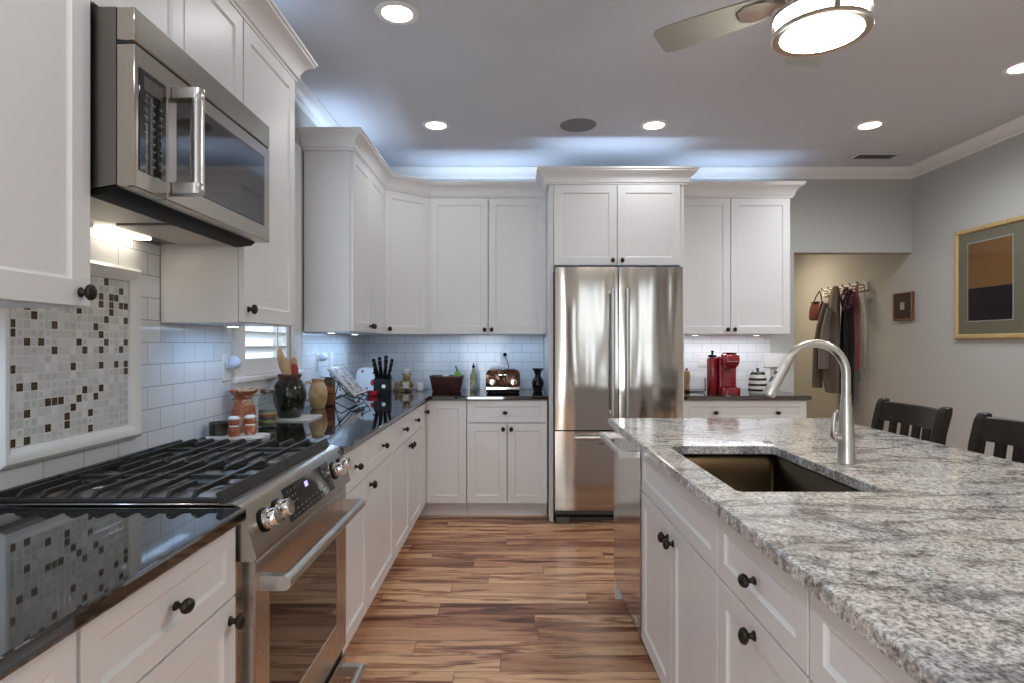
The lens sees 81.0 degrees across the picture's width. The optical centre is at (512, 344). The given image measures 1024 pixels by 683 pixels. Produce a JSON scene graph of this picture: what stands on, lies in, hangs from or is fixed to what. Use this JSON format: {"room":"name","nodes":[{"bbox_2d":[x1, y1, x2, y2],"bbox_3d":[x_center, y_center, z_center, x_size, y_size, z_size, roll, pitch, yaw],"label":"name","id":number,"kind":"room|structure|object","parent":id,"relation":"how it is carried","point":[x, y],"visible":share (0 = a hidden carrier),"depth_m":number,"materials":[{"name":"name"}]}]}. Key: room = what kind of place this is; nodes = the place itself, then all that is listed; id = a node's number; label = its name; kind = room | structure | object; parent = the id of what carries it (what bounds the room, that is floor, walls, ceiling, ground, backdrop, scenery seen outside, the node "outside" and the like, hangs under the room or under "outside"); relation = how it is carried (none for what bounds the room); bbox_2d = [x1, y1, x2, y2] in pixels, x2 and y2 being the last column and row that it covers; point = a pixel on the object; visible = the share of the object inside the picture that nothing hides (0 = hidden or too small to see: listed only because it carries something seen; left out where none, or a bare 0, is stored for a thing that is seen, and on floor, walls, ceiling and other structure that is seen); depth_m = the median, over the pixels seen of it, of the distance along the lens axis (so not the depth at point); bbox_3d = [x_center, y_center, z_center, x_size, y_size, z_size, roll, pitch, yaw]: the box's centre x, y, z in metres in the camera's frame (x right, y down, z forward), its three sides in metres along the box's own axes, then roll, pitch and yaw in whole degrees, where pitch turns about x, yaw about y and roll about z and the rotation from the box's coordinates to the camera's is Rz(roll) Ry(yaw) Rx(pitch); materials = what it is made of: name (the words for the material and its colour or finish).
{"room":"kitchen","nodes":[
{"label":"kitchen","id":0,"kind":"room"},
{"bbox_2d":[0,103,364,507],"bbox_3d":[-1.303,-0.100,0.810,0.134,2.790,8.620,0,0,0],"label":"wall","id":1,"kind":"structure","parent":0,"point":[107,379],"depth_m":1.89,"materials":[{"name":"white tile"}]},
{"bbox_2d":[0,0,97,307],"bbox_3d":[-1.094,-0.625,0.975,0.333,1.084,0.790,0,0,0],"label":"upper cabinet","id":2,"kind":"object","parent":1,"relation":"attached to","point":[45,44],"visible":1,"depth_m":1.25,"materials":[{"name":"white wood"}]},
{"bbox_2d":[90,0,242,102],"bbox_3d":[-1.094,-0.975,1.758,0.333,0.384,0.768,0,0,0],"label":"upper cabinet","id":3,"kind":"object","parent":1,"relation":"attached to","point":[210,32],"visible":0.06,"depth_m":1.90,"materials":[{"name":"white wood"}]},
{"bbox_2d":[90,7,268,246],"bbox_3d":[-1.026,-0.561,1.760,0.468,0.432,0.762,0,0,0],"label":"microwave oven","id":4,"kind":"object","parent":3,"relation":"attached to","point":[176,157],"visible":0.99,"depth_m":1.52,"materials":[{"name":"grey metal"}]},
{"bbox_2d":[0,227,364,490],"bbox_3d":[-1.266,0.014,2.681,0.008,0.730,4.862,0,0,0],"label":"backsplash","id":5,"kind":"structure","parent":1,"relation":"attached to","point":[184,390],"depth_m":2.21,"materials":[{"name":"tile"}]},
{"bbox_2d":[222,354,230,380],"bbox_3d":[-1.258,0.100,2.635,0.008,0.118,0.072,0,0,0],"label":"wall outlet","id":6,"kind":"object","parent":1,"relation":"attached to","point":[226,373],"visible":0.82,"depth_m":2.62,"materials":[{"name":"white plastic"}]},
{"bbox_2d":[226,356,241,368],"bbox_3d":[-1.224,0.079,2.635,0.059,0.058,0.058,0,0,0],"label":"night light","id":7,"kind":"object","parent":6,"relation":"attached to","point":[234,362],"visible":1,"depth_m":2.62,"materials":[{"name":"white plastic"}]},
{"bbox_2d":[161,19,294,326],"bbox_3d":[-1.094,-0.623,2.398,0.333,1.088,0.505,0,0,0],"label":"upper cabinet","id":8,"kind":"object","parent":1,"relation":"attached to","point":[212,285],"visible":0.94,"depth_m":2.28,"materials":[{"name":"white wood"}]},
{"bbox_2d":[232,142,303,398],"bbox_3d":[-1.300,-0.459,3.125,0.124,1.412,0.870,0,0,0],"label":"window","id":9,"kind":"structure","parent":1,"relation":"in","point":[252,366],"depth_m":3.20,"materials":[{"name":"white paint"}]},
{"bbox_2d":[315,352,319,370],"bbox_3d":[-1.258,0.110,3.860,0.008,0.118,0.072,0,0,0],"label":"wall outlet","id":10,"kind":"object","parent":1,"relation":"attached to","point":[317,363],"visible":1,"depth_m":3.84,"materials":[{"name":"white plastic"}]},
{"bbox_2d":[317,352,327,360],"bbox_3d":[-1.224,0.079,3.860,0.059,0.058,0.058,0,0,0],"label":"night light","id":11,"kind":"object","parent":10,"relation":"attached to","point":[322,356],"visible":1,"depth_m":3.84,"materials":[{"name":"white plastic"}]},
{"bbox_2d":[304,151,384,333],"bbox_3d":[-1.094,-0.623,4.063,0.333,1.088,0.886,0,0,0],"label":"upper cabinet","id":12,"kind":"object","parent":1,"relation":"attached to","point":[344,203],"visible":1,"depth_m":3.62,"materials":[{"name":"white wood"}]},
{"bbox_2d":[298,127,545,197],"bbox_3d":[-0.654,-1.224,4.320,0.772,0.112,1.987,0,0,45],"label":"crown molding","id":13,"kind":"structure","parent":12,"relation":"on","point":[352,139],"depth_m":4.54,"materials":[{"name":"white wood"}]},
{"bbox_2d":[344,351,347,366],"bbox_3d":[-1.258,0.110,4.520,0.008,0.118,0.072,0,0,0],"label":"wall outlet","id":14,"kind":"object","parent":1,"relation":"attached to","point":[345,352],"visible":1,"depth_m":4.51,"materials":[{"name":"white plastic"}]},
{"bbox_2d":[359,189,432,334],"bbox_3d":[-0.959,-0.623,4.801,0.603,1.088,0.620,0,0,0],"label":"upper cabinet","id":15,"kind":"object","parent":1,"relation":"attached to","point":[407,216],"visible":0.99,"depth_m":4.64,"materials":[{"name":"white wood"}]},
{"bbox_2d":[295,77,1023,178],"bbox_3d":[1.067,-1.452,0.810,4.675,0.083,8.620,0,0,0],"label":"trim","id":16,"kind":"structure","parent":1,"relation":"attached to","point":[305,98],"depth_m":5.05,"materials":[{"name":"white paint"}]},
{"bbox_2d":[228,0,317,81],"bbox_3d":[-1.079,-1.224,1.661,0.374,0.112,2.163,0,0,0],"label":"crown molding","id":17,"kind":"structure","parent":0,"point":[264,17],"depth_m":2.37,"materials":[{"name":"white wood"}]},
{"bbox_2d":[344,509,660,682],"bbox_3d":[1.067,1.335,2.100,4.875,0.080,11.400,0,0,0],"label":"floor","id":18,"kind":"structure","parent":0,"point":[463,599],"depth_m":2.93,"materials":[{"name":"brown wood"}]},
{"bbox_2d":[0,631,75,682],"bbox_3d":[-0.938,0.853,0.595,0.656,0.884,0.590,0,0,0],"label":"base cabinet","id":19,"kind":"object","parent":18,"relation":"on","point":[57,664],"visible":0.42,"depth_m":0.84,"materials":[{"name":"white wood"}]},
{"bbox_2d":[0,508,245,680],"bbox_3d":[-0.945,0.395,0.825,0.650,0.030,1.150,0,0,0],"label":"countertop","id":20,"kind":"structure","parent":19,"relation":"on","point":[61,569],"depth_m":1.07,"materials":[{"name":"black stone"}]},
{"bbox_2d":[76,527,245,682],"bbox_3d":[-0.938,0.853,1.145,0.656,0.884,0.505,0,0,0],"label":"base cabinet","id":21,"kind":"object","parent":18,"relation":"on","point":[179,627],"visible":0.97,"depth_m":1.14,"materials":[{"name":"white wood"}]},
{"bbox_2d":[0,438,365,682],"bbox_3d":[-0.893,0.820,1.817,0.714,0.950,0.818,0,0,0],"label":"gas range","id":22,"kind":"object","parent":18,"relation":"on","point":[290,545],"visible":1,"depth_m":1.65,"materials":[{"name":"silver metal"}]},
{"bbox_2d":[0,446,308,505],"bbox_3d":[-0.970,0.376,1.817,0.560,0.005,0.818,0,0,0],"label":"cooktop","id":23,"kind":"object","parent":22,"relation":"in","point":[158,498],"depth_m":1.53,"materials":[{"name":"black metal"}]},
{"bbox_2d":[342,440,367,652],"bbox_3d":[-0.938,0.853,2.451,0.656,0.884,0.430,0,0,0],"label":"base cabinet","id":24,"kind":"object","parent":18,"relation":"on","point":[357,487],"visible":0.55,"depth_m":2.50,"materials":[{"name":"white wood"}]},
{"bbox_2d":[367,423,393,607],"bbox_3d":[-0.938,0.853,2.963,0.656,0.884,0.590,0,0,0],"label":"base cabinet","id":25,"kind":"object","parent":18,"relation":"on","point":[380,475],"visible":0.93,"depth_m":2.94,"materials":[{"name":"white wood"}]},
{"bbox_2d":[394,405,421,560],"bbox_3d":[-0.938,0.853,3.754,0.656,0.884,0.986,0,0,0],"label":"base cabinet","id":26,"kind":"object","parent":18,"relation":"on","point":[407,430],"visible":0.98,"depth_m":3.67,"materials":[{"name":"white wood"}]},
{"bbox_2d":[419,400,467,515],"bbox_3d":[-0.805,0.853,4.683,0.921,0.884,0.866,0,0,0],"label":"base cabinet","id":27,"kind":"object","parent":18,"relation":"on","point":[444,422],"visible":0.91,"depth_m":4.46,"materials":[{"name":"white wood"}]},
{"bbox_2d":[197,389,547,453],"bbox_3d":[-0.504,0.395,3.677,1.532,0.030,2.886,0,0,0],"label":"countertop","id":28,"kind":"structure","parent":27,"relation":"on","point":[347,424],"depth_m":3.30,"materials":[{"name":"black stone"}]},
{"bbox_2d":[205,433,270,439],"bbox_3d":[-1.120,0.374,2.449,0.230,0.010,0.127,0,0,0],"label":"spoon rest","id":29,"kind":"object","parent":28,"relation":"on","point":[242,435],"visible":0.68,"depth_m":2.40,"materials":[{"name":"white ceramic"}]},
{"bbox_2d":[209,421,228,435],"bbox_3d":[-1.200,0.343,2.455,0.082,0.052,0.082,0,0,0],"label":"bowl","id":30,"kind":"object","parent":29,"relation":"on","point":[216,428],"visible":0.78,"depth_m":2.42,"materials":[{"name":"metal"}]},
{"bbox_2d":[227,416,240,436],"bbox_3d":[-1.125,0.329,2.420,0.053,0.080,0.053,0,0,0],"label":"salt shaker","id":31,"kind":"object","parent":29,"relation":"on","point":[234,429],"visible":1,"depth_m":2.40,"materials":[{"name":"orange ceramic"}]},
{"bbox_2d":[243,414,256,434],"bbox_3d":[-1.080,0.329,2.465,0.053,0.080,0.053,0,0,0],"label":"salt shaker","id":32,"kind":"object","parent":29,"relation":"on","point":[250,428],"visible":1,"depth_m":2.45,"materials":[{"name":"ceramic"}]},
{"bbox_2d":[228,388,258,431],"bbox_3d":[-1.185,0.287,2.640,0.124,0.184,0.124,0,0,0],"label":"clay vase","id":33,"kind":"object","parent":28,"relation":"on","point":[243,405],"visible":0.73,"depth_m":2.60,"materials":[{"name":"ceramic"}]},
{"bbox_2d":[258,388,276,426],"bbox_3d":[-1.135,0.292,2.775,0.082,0.175,0.082,0,0,0],"label":"glass jar","id":34,"kind":"object","parent":28,"relation":"on","point":[268,416],"visible":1,"depth_m":2.75,"materials":[{"name":"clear glass"}]},
{"bbox_2d":[277,414,322,420],"bbox_3d":[-1.130,0.375,3.075,0.250,0.008,0.220,0,0,0],"label":"trivet","id":35,"kind":"object","parent":28,"relation":"on","point":[305,417],"visible":0.5,"depth_m":3.01,"materials":[{"name":"white ceramic"}]},
{"bbox_2d":[272,374,305,417],"bbox_3d":[-1.145,0.261,3.075,0.164,0.220,0.164,0,0,0],"label":"utensil crock","id":36,"kind":"object","parent":35,"relation":"on","point":[290,390],"visible":0.95,"depth_m":3.02,"materials":[{"name":"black ceramic"}]},
{"bbox_2d":[277,349,284,374],"bbox_3d":[-1.165,0.181,3.063,0.074,0.322,0.022,0,0,-32],"label":"wooden spoon","id":37,"kind":"object","parent":36,"relation":"in","point":[280,356],"visible":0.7,"depth_m":3.05,"materials":[{"name":"brown wood"}]},
{"bbox_2d":[283,359,290,374],"bbox_3d":[-1.153,0.207,3.056,0.047,0.269,0.012,0,0,-11],"label":"wooden spatula","id":38,"kind":"object","parent":36,"relation":"in","point":[286,365],"visible":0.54,"depth_m":3.05,"materials":[{"name":"brown wood"}]},
{"bbox_2d":[290,357,297,365],"bbox_3d":[-1.133,0.203,3.097,0.040,0.275,0.014,0,0,0],"label":"wooden spoon","id":39,"kind":"object","parent":36,"relation":"in","point":[293,359],"visible":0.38,"depth_m":3.10,"materials":[{"name":"brown wood"}]},
{"bbox_2d":[291,364,297,373],"bbox_3d":[-1.118,0.215,3.063,0.044,0.233,0.019,0,0,19],"label":"spatula","id":40,"kind":"object","parent":36,"relation":"in","point":[294,368],"visible":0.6,"depth_m":3.06,"materials":[{"name":"red plastic"}]},
{"bbox_2d":[304,378,327,408],"bbox_3d":[-1.179,0.291,3.585,0.141,0.177,0.112,0,0,0],"label":"pitcher","id":41,"kind":"object","parent":28,"relation":"on","point":[318,393],"visible":0.96,"depth_m":3.55,"materials":[{"name":"beige ceramic"}]},
{"bbox_2d":[320,377,334,405],"bbox_3d":[-1.150,0.290,3.725,0.077,0.178,0.061,0,0,0],"label":"box","id":42,"kind":"object","parent":28,"relation":"on","point":[329,382],"visible":0.67,"depth_m":3.69,"materials":[{"name":"wood"}]},
{"bbox_2d":[329,374,370,403],"bbox_3d":[-1.078,0.282,3.925,0.253,0.195,0.208,0,0,0],"label":"book stand","id":43,"kind":"object","parent":28,"relation":"on","point":[338,383],"visible":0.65,"depth_m":3.83,"materials":[{"name":"black metal"}]},
{"bbox_2d":[327,366,365,396],"bbox_3d":[-1.084,0.240,3.925,0.184,0.189,0.260,0,0,0],"label":"cookbook","id":44,"kind":"object","parent":43,"relation":"on","point":[351,385],"visible":0.97,"depth_m":3.87,"materials":[{"name":"grey paper"}]},
{"bbox_2d":[356,368,374,393],"bbox_3d":[-1.129,0.281,4.627,0.176,0.202,0.055,0,0,12],"label":"cutting board","id":45,"kind":"object","parent":28,"relation":"on","point":[365,377],"visible":0.53,"depth_m":4.63,"materials":[{"name":"white plastic"}]},
{"bbox_2d":[367,390,378,395],"bbox_3d":[-1.040,0.361,4.445,0.088,0.036,0.088,0,0,0],"label":"dish","id":46,"kind":"object","parent":28,"relation":"on","point":[373,393],"visible":0.8,"depth_m":4.41,"materials":[{"name":"red ceramic"}]},
{"bbox_2d":[373,374,391,394],"bbox_3d":[-0.988,0.305,4.550,0.124,0.148,0.150,0,0,-8],"label":"knife block","id":47,"kind":"object","parent":28,"relation":"on","point":[383,385],"visible":0.97,"depth_m":4.48,"materials":[{"name":"black plastic"}]},
{"bbox_2d":[393,380,398,390],"bbox_3d":[-0.952,0.334,4.901,0.053,0.091,0.048,0,0,0],"label":"bear figurine","id":48,"kind":"object","parent":28,"relation":"on","point":[396,387],"visible":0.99,"depth_m":4.89,"materials":[{"name":"ceramic"}]},
{"bbox_2d":[399,368,413,390],"bbox_3d":[-0.868,0.285,4.889,0.123,0.190,0.094,0,0,0],"label":"bear figurine","id":49,"kind":"object","parent":28,"relation":"on","point":[406,383],"visible":1,"depth_m":4.87,"materials":[{"name":"ceramic"}]},
{"bbox_2d":[416,383,423,390],"bbox_3d":[-0.762,0.347,4.925,0.062,0.064,0.062,0,0,0],"label":"sugar pot","id":50,"kind":"object","parent":28,"relation":"on","point":[419,386],"visible":1,"depth_m":4.90,"materials":[{"name":"white ceramic"}]},
{"bbox_2d":[429,375,464,391],"bbox_3d":[-0.535,0.315,4.865,0.274,0.128,0.176,0,0,0],"label":"fruit bowl","id":51,"kind":"object","parent":28,"relation":"on","point":[439,383],"visible":0.94,"depth_m":4.79,"materials":[{"name":"brown wood"}]},
{"bbox_2d":[470,363,476,390],"bbox_3d":[-0.322,0.266,4.900,0.060,0.227,0.060,0,0,0],"label":"oil bottle","id":52,"kind":"object","parent":28,"relation":"on","point":[473,376],"visible":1,"depth_m":4.88,"materials":[{"name":"green glass"}]},
{"bbox_2d":[486,369,519,392],"bbox_3d":[-0.078,0.287,4.741,0.268,0.185,0.248,0,0,0],"label":"toaster","id":53,"kind":"object","parent":28,"relation":"on","point":[497,380],"visible":1,"depth_m":4.64,"materials":[{"name":"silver metal"}]},
{"bbox_2d":[486,387,519,389],"bbox_3d":[-0.078,0.339,4.633,0.260,0.023,0.012,0,0,0],"label":"tray","id":54,"kind":"object","parent":53,"relation":"on","point":[487,388],"depth_m":4.63,"materials":[{"name":"metal"}]},
{"bbox_2d":[532,368,543,390],"bbox_3d":[0.202,0.287,4.890,0.100,0.185,0.100,0,0,0],"label":"vase","id":55,"kind":"object","parent":28,"relation":"on","point":[537,382],"visible":1,"depth_m":4.86,"materials":[{"name":"black ceramic"}]},
{"bbox_2d":[467,400,546,515],"bbox_3d":[-0.043,0.853,4.765,0.598,0.884,0.701,0,0,0],"label":"base cabinet","id":56,"kind":"object","parent":18,"relation":"on","point":[507,439],"visible":0.99,"depth_m":4.46,"materials":[{"name":"white wood"}]},
{"bbox_2d":[535,166,699,520],"bbox_3d":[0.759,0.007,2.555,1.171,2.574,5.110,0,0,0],"label":"tall cabinet","id":57,"kind":"object","parent":18,"relation":"on","point":[604,215],"visible":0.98,"depth_m":4.38,"materials":[{"name":"white wood"}]},
{"bbox_2d":[553,267,682,522],"bbox_3d":[0.760,0.370,4.659,0.917,1.850,0.852,0,0,0],"label":"refrigerator","id":58,"kind":"object","parent":18,"relation":"on","point":[618,332],"visible":0.79,"depth_m":4.30,"materials":[{"name":"grey metal"}]},
{"bbox_2d":[615,580,622,598],"bbox_3d":[0.881,0.853,3.060,0.718,0.884,0.024,0,0,0],"label":"end panel","id":59,"kind":"object","parent":18,"relation":"on","point":[618,595],"visible":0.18,"depth_m":3.05,"materials":[{"name":"white wood"}]},
{"bbox_2d":[599,429,642,636],"bbox_3d":[0.782,0.855,2.728,0.710,0.880,0.630,0,0,0],"label":"dishwasher","id":60,"kind":"object","parent":18,"relation":"on","point":[628,490],"visible":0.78,"depth_m":2.63,"materials":[{"name":"grey"}]},
{"bbox_2d":[684,400,805,417],"bbox_3d":[1.717,0.853,4.765,0.925,0.884,0.701,0,0,0],"label":"base cabinet","id":61,"kind":"object","parent":18,"relation":"on","point":[692,408],"visible":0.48,"depth_m":4.45,"materials":[{"name":"white wood"}]},
{"bbox_2d":[684,389,811,399],"bbox_3d":[1.730,0.395,4.772,0.950,0.030,0.694,0,0,0],"label":"countertop","id":62,"kind":"structure","parent":61,"relation":"on","point":[744,394],"depth_m":4.43,"materials":[{"name":"black stone"}]},
{"bbox_2d":[684,368,689,391],"bbox_3d":[1.405,0.285,4.850,0.054,0.189,0.054,0,0,0],"label":"pepper mill","id":63,"kind":"object","parent":62,"relation":"on","point":[686,372],"visible":0.91,"depth_m":4.83,"materials":[{"name":"brown wood"}]},
{"bbox_2d":[684,351,739,392],"bbox_3d":[1.576,0.214,4.797,0.408,0.331,0.276,0,0,0],"label":"coffee maker","id":64,"kind":"object","parent":62,"relation":"on","point":[721,370],"visible":1,"depth_m":4.78,"materials":[{"name":"red plastic"}]},
{"bbox_2d":[748,368,766,394],"bbox_3d":[1.872,0.278,4.590,0.138,0.203,0.138,0,0,0],"label":"striped canister","id":65,"kind":"object","parent":62,"relation":"on","point":[757,382],"visible":0.95,"depth_m":4.54,"materials":[{"name":"ceramic"}]},
{"bbox_2d":[642,453,861,682],"bbox_3d":[0.860,0.853,1.959,0.760,0.884,0.894,0,0,0],"label":"base cabinet","id":66,"kind":"object","parent":18,"relation":"on","point":[680,575],"visible":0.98,"depth_m":1.89,"materials":[{"name":"white wood"}]},
{"bbox_2d":[608,418,1023,682],"bbox_3d":[1.064,0.395,1.700,1.148,0.030,2.800,0,0,0],"label":"countertop","id":67,"kind":"structure","parent":66,"relation":"on","point":[925,563],"depth_m":1.23,"materials":[{"name":"grey stone"}]},
{"bbox_2d":[683,454,862,491],"bbox_3d":[0.778,0.523,1.899,0.435,0.226,0.739,0,0,0],"label":"sink","id":68,"kind":"object","parent":67,"relation":"in","point":[742,473],"visible":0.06,"depth_m":2.25,"materials":[{"name":"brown metal"}]},
{"bbox_2d":[763,339,855,464],"bbox_3d":[0.949,0.181,1.924,0.293,0.397,0.055,0,0,0],"label":"kitchen faucet","id":69,"kind":"object","parent":67,"relation":"on","point":[845,437],"visible":1,"depth_m":1.91,"materials":[{"name":"silver metal"}]},
{"bbox_2d":[718,516,811,682],"bbox_3d":[0.860,0.853,1.278,0.760,0.884,0.464,0,0,0],"label":"base cabinet","id":70,"kind":"object","parent":18,"relation":"on","point":[764,613],"visible":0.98,"depth_m":1.27,"materials":[{"name":"white wood"}]},
{"bbox_2d":[810,593,916,682],"bbox_3d":[0.860,0.853,0.749,0.760,0.884,0.590,0,0,0],"label":"base cabinet","id":71,"kind":"object","parent":18,"relation":"on","point":[839,653],"visible":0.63,"depth_m":0.95,"materials":[{"name":"white wood"}]},
{"bbox_2d":[871,398,952,444],"bbox_3d":[1.554,0.775,2.655,0.481,1.040,0.455,0,0,0],"label":"bar stool","id":72,"kind":"object","parent":18,"relation":"on","point":[935,421],"visible":0.3,"depth_m":2.62,"materials":[{"name":"brown wood"}]},
{"bbox_2d":[967,412,1023,462],"bbox_3d":[1.554,0.775,2.045,0.481,1.040,0.455,0,0,0],"label":"bar stool","id":73,"kind":"object","parent":18,"relation":"on","point":[1003,432],"visible":0.18,"depth_m":2.17,"materials":[{"name":"brown wood"}]},
{"bbox_2d":[365,179,911,392],"bbox_3d":[1.018,-0.100,5.173,4.775,2.790,0.123,0,0,0],"label":"wall","id":74,"kind":"structure","parent":0,"point":[828,216],"depth_m":5.12,"materials":[{"name":"grey paint"}]},
{"bbox_2d":[430,198,545,334],"bbox_3d":[-0.198,-0.625,4.923,0.925,1.084,0.376,0,0,0],"label":"upper cabinet","id":75,"kind":"object","parent":74,"relation":"attached to","point":[488,255],"visible":1,"depth_m":4.78,"materials":[{"name":"white wood"}]},
{"bbox_2d":[501,350,508,363],"bbox_3d":[-0.068,0.105,5.108,0.072,0.118,0.008,0,0,0],"label":"wall outlet","id":76,"kind":"object","parent":74,"relation":"attached to","point":[503,359],"visible":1,"depth_m":5.11,"materials":[{"name":"white plastic"}]},
{"bbox_2d":[365,335,769,388],"bbox_3d":[0.464,0.146,5.116,3.452,0.466,0.008,0,0,0],"label":"backsplash","id":77,"kind":"structure","parent":74,"relation":"attached to","point":[425,356],"depth_m":5.11,"materials":[{"name":"tile"}]},
{"bbox_2d":[699,353,707,366],"bbox_3d":[1.620,0.130,5.108,0.072,0.118,0.008,0,0,0],"label":"wall outlet","id":78,"kind":"object","parent":74,"relation":"attached to","point":[703,357],"visible":0.91,"depth_m":5.11,"materials":[{"name":"white plastic"}]},
{"bbox_2d":[684,181,805,334],"bbox_3d":[1.776,-0.681,4.908,1.044,1.197,0.416,0,0,0],"label":"upper cabinet","id":79,"kind":"object","parent":74,"relation":"attached to","point":[737,233],"visible":0.92,"depth_m":4.78,"materials":[{"name":"white wood"}]},
{"bbox_2d":[764,354,791,366],"bbox_3d":[2.253,0.136,5.111,0.230,0.102,0.018,0,0,0],"label":"light switch","id":80,"kind":"object","parent":74,"relation":"attached to","point":[770,360],"visible":0.66,"depth_m":5.10,"materials":[{"name":"white plastic"}]},
{"bbox_2d":[273,0,1023,165],"bbox_3d":[1.067,-1.535,0.818,4.875,0.080,8.835,0,0,0],"label":"ceiling","id":81,"kind":"structure","parent":0,"point":[504,75],"depth_m":3.45,"materials":[{"name":"grey paint"}]},
{"bbox_2d":[375,1,418,24],"bbox_3d":[-0.523,-1.490,2.706,0.196,0.008,0.196,0,0,0],"label":"recessed light","id":82,"kind":"object","parent":81,"relation":"in","point":[391,12],"visible":1,"depth_m":2.69,"materials":[{"name":"white"}]},
{"bbox_2d":[421,120,449,130],"bbox_3d":[-0.525,-1.490,4.087,0.196,0.008,0.196,0,0,0],"label":"recessed light","id":83,"kind":"object","parent":81,"relation":"in","point":[435,125],"visible":1,"depth_m":4.07,"materials":[{"name":"white paint"}]},
{"bbox_2d":[560,118,595,131],"bbox_3d":[0.443,-1.492,4.087,0.244,0.006,0.244,0,0,0],"label":"ceiling speaker","id":84,"kind":"object","parent":81,"relation":"attached to","point":[578,124],"visible":1,"depth_m":4.08},
{"bbox_2d":[570,123,585,128],"bbox_3d":[0.443,-1.491,4.087,0.226,0.005,0.226,0,0,-23],"label":"grille","id":85,"kind":"object","parent":84,"relation":"attached to","point":[572,125],"depth_m":4.09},
{"bbox_2d":[639,120,668,130],"bbox_3d":[0.960,-1.490,4.087,0.196,0.008,0.196,0,0,0],"label":"recessed light","id":86,"kind":"object","parent":81,"relation":"in","point":[651,125],"visible":1,"depth_m":4.07,"materials":[{"name":"white"}]},
{"bbox_2d":[653,0,874,66],"bbox_3d":[1.095,-1.275,2.055,1.118,0.440,1.163,0,0,0],"label":"ceiling fan","id":87,"kind":"object","parent":81,"relation":"hanging from","point":[803,31],"visible":1,"depth_m":2.11,"materials":[{"name":"silver metal"}]},
{"bbox_2d":[853,120,886,130],"bbox_3d":[2.430,-1.490,4.087,0.196,0.008,0.196,0,0,0],"label":"recessed light","id":88,"kind":"object","parent":81,"relation":"in","point":[872,124],"visible":1,"depth_m":4.07,"materials":[{"name":"white"}]},
{"bbox_2d":[848,153,901,159],"bbox_3d":[2.870,-1.490,4.760,0.340,0.008,0.150,0,0,0],"label":"ceiling vent","id":89,"kind":"object","parent":81,"relation":"in","point":[894,155],"visible":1,"depth_m":4.74,"materials":[{"name":"grey metal"}]},
{"bbox_2d":[1000,60,1023,75],"bbox_3d":[2.750,-1.490,3.230,0.196,0.008,0.196,0,0,0],"label":"recessed light","id":90,"kind":"object","parent":81,"relation":"in","point":[1017,68],"visible":1,"depth_m":3.25,"materials":[{"name":"white"}]},
{"bbox_2d":[794,133,1023,459],"bbox_3d":[3.455,-0.100,2.100,0.100,2.790,11.200,0,0,0],"label":"wall","id":91,"kind":"structure","parent":0,"point":[919,361],"depth_m":4.87,"materials":[{"name":"grey paint"}]},
{"bbox_2d":[821,282,867,296],"bbox_3d":[3.357,-0.565,6.152,0.095,0.084,0.815,0,0,0],"label":"coat rack","id":92,"kind":"object","parent":91,"relation":"attached to","point":[826,292],"visible":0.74,"depth_m":6.03,"materials":[{"name":"white paint"}]},
{"bbox_2d":[809,290,823,320],"bbox_3d":[3.296,-0.422,6.490,0.110,0.324,0.230,0,0,0],"label":"handbag","id":93,"kind":"object","parent":92,"relation":"hanging from","point":[815,308],"visible":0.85,"depth_m":6.46,"materials":[{"name":"red leather"}]},
{"bbox_2d":[812,286,840,393],"bbox_3d":[3.224,-0.048,6.209,0.201,1.085,0.377,0,0,0],"label":"jacket","id":94,"kind":"object","parent":92,"relation":"hanging from","point":[825,367],"visible":0.91,"depth_m":6.09,"materials":[{"name":"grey fabric"}]},
{"bbox_2d":[840,288,853,311],"bbox_3d":[3.269,-0.435,5.862,0.107,0.237,0.088,0,0,0],"label":"scarf","id":95,"kind":"object","parent":92,"relation":"hanging from","point":[848,294],"visible":1,"depth_m":5.84,"materials":[{"name":"purple fabric"}]},
{"bbox_2d":[840,297,853,406],"bbox_3d":[3.347,0.050,6.019,0.090,1.130,0.222,0,0,15],"label":"coat","id":96,"kind":"object","parent":92,"relation":"hanging from","point":[846,327],"visible":0.39,"depth_m":5.94,"materials":[{"name":"black fabric"}]},
{"bbox_2d":[854,284,859,371],"bbox_3d":[3.313,-0.157,5.780,0.018,0.845,0.077,0,0,0],"label":"leash","id":97,"kind":"object","parent":92,"relation":"hanging from","point":[857,286],"visible":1,"depth_m":5.79,"materials":[{"name":"red"}]},
{"bbox_2d":[855,285,859,386],"bbox_3d":[3.343,-0.083,5.819,0.043,0.982,0.028,0,0,0],"label":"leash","id":98,"kind":"object","parent":92,"relation":"hanging from","point":[855,285],"visible":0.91,"depth_m":5.82,"materials":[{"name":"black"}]},
{"bbox_2d":[857,282,867,372],"bbox_3d":[3.350,-0.163,5.756,0.067,0.881,0.067,0,0,0],"label":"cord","id":99,"kind":"object","parent":92,"relation":"hanging from","point":[857,282],"visible":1,"depth_m":5.73,"materials":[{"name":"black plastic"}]},
{"bbox_2d":[893,291,914,320],"bbox_3d":[3.389,-0.330,5.210,0.030,0.240,0.250,0,0,0],"label":"framed picture","id":100,"kind":"object","parent":91,"relation":"attached to","point":[903,303],"visible":1,"depth_m":5.18,"materials":[{"name":"red wood"}]},
{"bbox_2d":[954,215,1023,338],"bbox_3d":[3.389,-0.451,4.265,0.030,0.819,0.670,0,0,0],"label":"framed picture","id":101,"kind":"object","parent":91,"relation":"attached to","point":[988,258],"visible":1,"depth_m":4.26,"materials":[{"name":"brown wood"}]},
{"bbox_2d":[968,284,1011,320],"bbox_3d":[3.391,-0.294,4.272,0.001,0.238,0.396,0,0,0],"label":"print","id":102,"kind":"object","parent":101,"relation":"attached to","point":[986,302],"depth_m":4.26,"materials":[{"name":"black paper"}]},
{"bbox_2d":[968,235,1011,288],"bbox_3d":[3.391,-0.579,4.272,0.001,0.332,0.396,0,0,0],"label":"print","id":103,"kind":"object","parent":101,"relation":"on","point":[990,257],"depth_m":4.26,"materials":[{"name":"brown paper"}]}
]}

